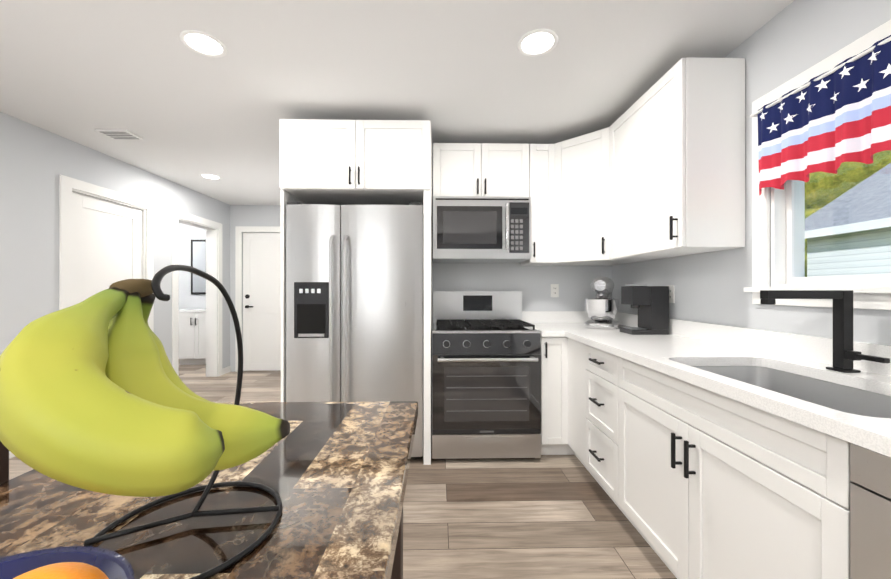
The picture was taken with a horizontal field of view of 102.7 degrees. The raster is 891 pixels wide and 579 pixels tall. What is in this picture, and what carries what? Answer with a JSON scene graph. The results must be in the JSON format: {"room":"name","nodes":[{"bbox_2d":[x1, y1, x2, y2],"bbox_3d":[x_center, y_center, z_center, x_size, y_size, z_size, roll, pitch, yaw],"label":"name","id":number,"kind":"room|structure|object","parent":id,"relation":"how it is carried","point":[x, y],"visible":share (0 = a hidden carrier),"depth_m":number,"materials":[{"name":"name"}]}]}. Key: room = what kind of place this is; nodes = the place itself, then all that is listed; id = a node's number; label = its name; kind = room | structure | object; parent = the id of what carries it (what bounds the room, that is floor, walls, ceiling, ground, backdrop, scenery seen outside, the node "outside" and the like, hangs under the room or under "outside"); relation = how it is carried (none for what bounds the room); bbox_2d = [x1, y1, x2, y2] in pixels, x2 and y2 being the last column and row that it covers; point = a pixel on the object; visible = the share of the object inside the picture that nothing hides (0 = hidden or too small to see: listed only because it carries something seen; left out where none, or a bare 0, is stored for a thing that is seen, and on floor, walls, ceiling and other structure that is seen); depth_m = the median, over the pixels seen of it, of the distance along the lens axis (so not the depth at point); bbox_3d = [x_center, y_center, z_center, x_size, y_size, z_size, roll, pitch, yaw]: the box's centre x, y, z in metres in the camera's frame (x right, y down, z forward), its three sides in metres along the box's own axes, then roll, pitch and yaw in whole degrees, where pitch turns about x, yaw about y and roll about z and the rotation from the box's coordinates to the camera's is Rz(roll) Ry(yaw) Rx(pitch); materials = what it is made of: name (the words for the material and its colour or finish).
{"room":"kitchen","nodes":[
{"label":"kitchen","id":0,"kind":"room"},
{"bbox_2d":[0,112,229,376],"bbox_3d":[-3.153,-0.021,1.270,0.150,2.440,8.200,0,0,-1],"label":"wall","id":1,"kind":"structure","parent":0,"point":[35,162],"depth_m":2.79,"materials":[{"name":"grey paint"}]},
{"bbox_2d":[59,175,153,331],"bbox_3d":[-3.154,0.138,3.330,0.227,2.125,0.930,0,0,-1],"label":"door","id":2,"kind":"structure","parent":1,"relation":"attached to","point":[106,239],"depth_m":3.23,"materials":[{"name":"white wood"}]},
{"bbox_2d":[9,366,230,458],"bbox_3d":[-2.091,1.154,1.288,1.971,0.090,7.898,0,0,-1],"label":"baseboard","id":3,"kind":"structure","parent":1,"relation":"attached to","point":[225,370],"depth_m":5.06,"materials":[{"name":"white wood"}]},
{"bbox_2d":[172,209,221,376],"bbox_3d":[-3.207,0.139,4.540,0.168,2.125,0.930,0,0,-1],"label":"door frame","id":4,"kind":"structure","parent":1,"relation":"attached to","point":[213,305],"depth_m":4.90,"materials":[{"name":"white wood"}]},
{"bbox_2d":[179,223,205,309],"bbox_3d":[-4.213,-0.017,6.201,2.080,2.440,0.100,0,0,-1],"label":"wall","id":5,"kind":"structure","parent":0,"point":[187,235],"depth_m":6.14,"materials":[{"name":"grey paint"}]},
{"bbox_2d":[191,240,205,293],"bbox_3d":[-4.072,-0.387,6.134,0.600,0.940,0.028,0,0,-1],"label":"bathroom mirror","id":6,"kind":"object","parent":5,"relation":"attached to","point":[198,260],"visible":0.29,"depth_m":6.12,"materials":[{"name":"black metal"}]},
{"bbox_2d":[230,205,280,371],"bbox_3d":[-2.166,-0.017,5.315,2.280,2.440,0.150,0,0,-1],"label":"wall","id":7,"kind":"structure","parent":0,"point":[255,215],"depth_m":5.23,"materials":[{"name":"grey paint"}]},
{"bbox_2d":[235,226,280,371],"bbox_3d":[-2.619,0.140,5.246,0.900,2.125,0.090,0,0,-1],"label":"door","id":8,"kind":"structure","parent":7,"relation":"attached to","point":[261,301],"depth_m":5.25,"materials":[{"name":"white wood"}]},
{"bbox_2d":[9,359,676,578],"bbox_3d":[-1.899,1.249,1.818,7.080,0.100,9.250,0,0,-1],"label":"floor","id":9,"kind":"structure","parent":0,"point":[553,517],"depth_m":1.87,"materials":[{"name":"brown wood"}]},
{"bbox_2d":[0,441,8,483],"bbox_3d":[-0.958,0.706,0.382,0.445,0.985,0.440,0,0,-1],"label":"counter chair","id":10,"kind":"object","parent":9,"relation":"on","point":[4,463],"depth_m":0.60,"materials":[{"name":"brown wood"}]},
{"bbox_2d":[179,309,205,364],"bbox_3d":[-3.967,0.693,5.868,0.670,1.020,0.563,0,0,-1],"label":"bathroom vanity","id":11,"kind":"object","parent":9,"relation":"on","point":[192,336],"visible":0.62,"depth_m":5.63,"materials":[{"name":"white wood"}]},
{"bbox_2d":[0,401,417,578],"bbox_3d":[-0.357,0.743,0.171,0.600,0.910,1.495,0,0,-1],"label":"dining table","id":12,"kind":"object","parent":9,"relation":"on","point":[334,475],"visible":0.54,"depth_m":0.47,"materials":[{"name":"brown stone"}]},
{"bbox_2d":[0,546,133,578],"bbox_3d":[-0.317,0.240,0.204,0.210,0.095,0.210,0,0,-1],"label":"fruit bowl","id":13,"kind":"object","parent":12,"relation":"on","point":[79,562],"visible":1,"depth_m":0.29,"materials":[{"name":"blue ceramic"}]},
{"bbox_2d":[84,265,282,578],"bbox_3d":[-0.304,0.131,0.414,0.200,0.313,0.224,0,0,-1],"label":"stand","id":14,"kind":"object","parent":12,"relation":"on","point":[102,535],"visible":0.83,"depth_m":0.44,"materials":[{"name":"black metal"}]},
{"bbox_2d":[0,279,289,496],"bbox_3d":[-0.214,0.072,0.272,0.181,0.163,0.179,0,0,-1],"label":"bananas","id":15,"kind":"object","parent":14,"relation":"hanging from","point":[97,394],"visible":1,"depth_m":0.21,"materials":[{"name":"yellow food"}]},
{"bbox_2d":[286,202,423,457],"bbox_3d":[-0.631,0.301,2.714,0.936,1.798,0.709,0,0,-1],"label":"refrigerator","id":16,"kind":"object","parent":9,"relation":"on","point":[354,303],"visible":0.79,"depth_m":2.44,"materials":[{"name":"grey metal"}]},
{"bbox_2d":[432,291,540,459],"bbox_3d":[0.280,0.608,2.744,0.758,1.185,0.703,0,0,-1],"label":"range","id":17,"kind":"object","parent":9,"relation":"on","point":[486,374],"visible":1,"depth_m":2.46,"materials":[{"name":"silver metal"}]},
{"bbox_2d":[540,336,559,454],"bbox_3d":[0.760,0.766,2.812,0.189,0.868,0.618,0,0,-1],"label":"base cabinet","id":18,"kind":"object","parent":9,"relation":"on","point":[550,346],"depth_m":2.51,"materials":[{"name":"white wood"}]},
{"bbox_2d":[560,337,583,464],"bbox_3d":[1.148,0.766,2.365,0.661,0.868,0.331,0,0,-1],"label":"base cabinet","id":19,"kind":"object","parent":9,"relation":"on","point":[571,351],"depth_m":2.43,"materials":[{"name":"white wood"}]},
{"bbox_2d":[522,311,890,457],"bbox_3d":[1.099,0.370,1.190,0.805,0.362,3.877,0,0,-1],"label":"countertop","id":20,"kind":"structure","parent":19,"relation":"on","point":[789,376],"depth_m":1.41,"materials":[{"name":"white stone"}]},
{"bbox_2d":[585,277,618,328],"bbox_3d":[1.222,0.094,2.775,0.323,0.391,0.372,0,0,-1],"label":"stand mixer","id":21,"kind":"object","parent":20,"relation":"on","point":[602,308],"visible":1,"depth_m":2.64,"materials":[{"name":"silver metal"}]},
{"bbox_2d":[620,284,668,334],"bbox_3d":[1.312,0.126,2.361,0.240,0.325,0.160,0,0,-1],"label":"coffee maker","id":22,"kind":"object","parent":20,"relation":"on","point":[651,303],"visible":1,"depth_m":2.28,"materials":[{"name":"black plastic"}]},
{"bbox_2d":[760,290,889,372],"bbox_3d":[1.281,0.145,1.213,0.315,0.285,0.155,0,0,-1],"label":"faucet","id":23,"kind":"object","parent":20,"relation":"on","point":[845,355],"visible":1,"depth_m":1.25,"materials":[{"name":"black metal"}]},
{"bbox_2d":[584,344,611,498],"bbox_3d":[1.176,0.766,1.973,0.620,0.868,0.454,0,0,-1],"label":"base cabinet","id":24,"kind":"object","parent":9,"relation":"on","point":[597,363],"depth_m":2.02,"materials":[{"name":"white wood"}]},
{"bbox_2d":[612,354,776,537],"bbox_3d":[1.182,0.765,1.685,0.620,0.868,0.244,0,0,-1],"label":"base cabinet","id":25,"kind":"object","parent":9,"relation":"on","point":[639,391],"depth_m":1.62,"materials":[{"name":"white wood"}]},
{"bbox_2d":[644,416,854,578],"bbox_3d":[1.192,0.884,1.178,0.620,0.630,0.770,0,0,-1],"label":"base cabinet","id":26,"kind":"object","parent":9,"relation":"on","point":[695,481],"depth_m":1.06,"materials":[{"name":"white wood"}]},
{"bbox_2d":[850,443,890,578],"bbox_3d":[1.194,0.766,0.492,0.606,0.865,0.594,0,0,-1],"label":"dishwasher","id":27,"kind":"object","parent":9,"relation":"on","point":[870,518],"visible":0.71,"depth_m":0.75,"materials":[{"name":"grey metal"}]},
{"bbox_2d":[0,0,793,204],"bbox_3d":[-1.899,-1.291,1.821,7.080,0.100,9.250,0,0,-1],"label":"ceiling","id":28,"kind":"structure","parent":0,"point":[452,71],"depth_m":2.00,"materials":[{"name":"white paint"}]},
{"bbox_2d":[95,129,142,139],"bbox_3d":[-2.588,-1.231,2.832,0.240,0.016,0.160,0,0,-1],"label":"ceiling vent","id":29,"kind":"object","parent":28,"relation":"in","point":[119,133],"visible":1,"depth_m":2.82,"materials":[{"name":"white metal"}]},
{"bbox_2d":[179,30,226,57],"bbox_3d":[-1.218,-1.236,1.798,0.200,0.008,0.200,0,0,-1],"label":"recessed light","id":30,"kind":"object","parent":28,"relation":"in","point":[203,43],"visible":1,"depth_m":1.79,"materials":[{"name":"white plastic"}]},
{"bbox_2d":[200,174,221,179],"bbox_3d":[-2.569,-1.234,3.903,0.200,0.008,0.200,0,0,-1],"label":"recessed light","id":31,"kind":"object","parent":28,"relation":"in","point":[211,176],"visible":1,"depth_m":3.90,"materials":[{"name":"white plastic"}]},
{"bbox_2d":[517,29,557,56],"bbox_3d":[0.462,-1.236,1.791,0.200,0.008,0.200,0,0,-1],"label":"recessed light","id":32,"kind":"object","parent":28,"relation":"in","point":[539,42],"visible":1,"depth_m":1.78,"materials":[{"name":"white plastic"}]},
{"bbox_2d":[423,147,611,310],"bbox_3d":[0.238,-0.019,3.191,2.755,2.440,0.150,0,0,-1],"label":"wall","id":33,"kind":"structure","parent":0,"point":[533,284],"depth_m":3.11,"materials":[{"name":"grey paint"}]},
{"bbox_2d":[280,119,432,464],"bbox_3d":[-0.616,0.025,2.733,1.020,2.350,0.727,0,0,-1],"label":"upper cabinet","id":34,"kind":"object","parent":33,"relation":"attached to","point":[356,162],"visible":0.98,"depth_m":2.42,"materials":[{"name":"white wood"}]},
{"bbox_2d":[433,143,528,196],"bbox_3d":[0.278,-0.932,2.955,0.761,0.435,0.319,0,0,-1],"label":"upper cabinet","id":35,"kind":"object","parent":33,"relation":"attached to","point":[459,169],"depth_m":2.80,"materials":[{"name":"white wood"}]},
{"bbox_2d":[433,196,530,262],"bbox_3d":[0.278,-0.473,2.889,0.754,0.476,0.450,0,0,-1],"label":"over-the-range microwave","id":36,"kind":"object","parent":35,"relation":"attached to","point":[477,229],"visible":1,"depth_m":2.72,"materials":[{"name":"silver metal"}]},
{"bbox_2d":[521,144,552,265],"bbox_3d":[0.784,-0.680,2.944,0.248,0.940,0.361,0,0,-1],"label":"upper cabinet","id":37,"kind":"object","parent":33,"relation":"attached to","point":[538,153],"depth_m":2.81,"materials":[{"name":"white wood"}]},
{"bbox_2d":[551,284,558,296],"bbox_3d":[0.956,0.011,3.124,0.070,0.116,0.007,0,0,-1],"label":"electrical outlet plate","id":38,"kind":"object","parent":33,"relation":"attached to","point":[554,290],"depth_m":3.12,"materials":[{"name":"white plastic"}]},
{"bbox_2d":[549,129,641,265],"bbox_3d":[1.141,-0.680,2.796,0.659,0.940,0.670,0,0,-1],"label":"upper cabinet","id":39,"kind":"object","parent":33,"relation":"attached to","point":[577,164],"depth_m":2.68,"materials":[{"name":"white wood"}]},
{"bbox_2d":[612,0,890,345],"bbox_3d":[1.598,-0.022,0.201,0.150,2.440,5.880,0,0,-1],"label":"wall","id":40,"kind":"structure","parent":0,"point":[794,38],"depth_m":1.67,"materials":[{"name":"grey paint"}]},
{"bbox_2d":[667,285,674,302],"bbox_3d":[1.476,0.030,2.339,0.007,0.116,0.070,0,0,-1],"label":"electrical outlet plate","id":41,"kind":"object","parent":40,"relation":"attached to","point":[671,287],"depth_m":2.32,"materials":[{"name":"white plastic"}]},
{"bbox_2d":[605,57,744,260],"bbox_3d":[1.303,-0.680,2.170,0.358,0.940,0.806,0,0,-1],"label":"upper cabinet","id":42,"kind":"object","parent":40,"relation":"attached to","point":[656,170],"depth_m":1.78,"materials":[{"name":"white wood"}]},
{"bbox_2d":[744,20,890,309],"bbox_3d":[1.551,-0.416,1.213,0.185,0.970,1.045,0,0,-1],"label":"window","id":43,"kind":"structure","parent":40,"relation":"in","point":[788,219],"depth_m":1.59,"materials":[{"name":"white plastic"}]},
{"bbox_2d":[750,35,890,195],"bbox_3d":[1.456,-0.633,1.164,0.054,0.397,1.040,0,0,-1],"label":"valance curtain","id":44,"kind":"object","parent":43,"relation":"attached to","point":[833,119],"visible":1,"depth_m":1.35,"materials":[{"name":"fabric"}]},
{"label":"outside","id":45,"kind":"structure","parent":0,"visible":0},
{"bbox_3d":[20.671,1.707,10.378,38.360,0.200,60.000,0,0,-1],"label":"ground","id":46,"kind":"structure","parent":45,"visible":0},
{"bbox_2d":[805,163,890,276],"bbox_3d":[12.443,-1.133,5.021,7.720,5.470,8.300,0,0,-1],"label":"house","id":47,"kind":"structure","parent":46,"relation":"on","point":[883,212],"depth_m":7.97,"materials":[{"name":"white"}]},
{"bbox_2d":[805,150,890,276],"bbox_3d":[9.227,-3.060,15.449,20.634,9.344,14.486,0,0,-1],"label":"trees","id":48,"kind":"object","parent":46,"relation":"on","point":[831,181],"depth_m":10.70,"materials":[{"name":"green plant"}]}
]}

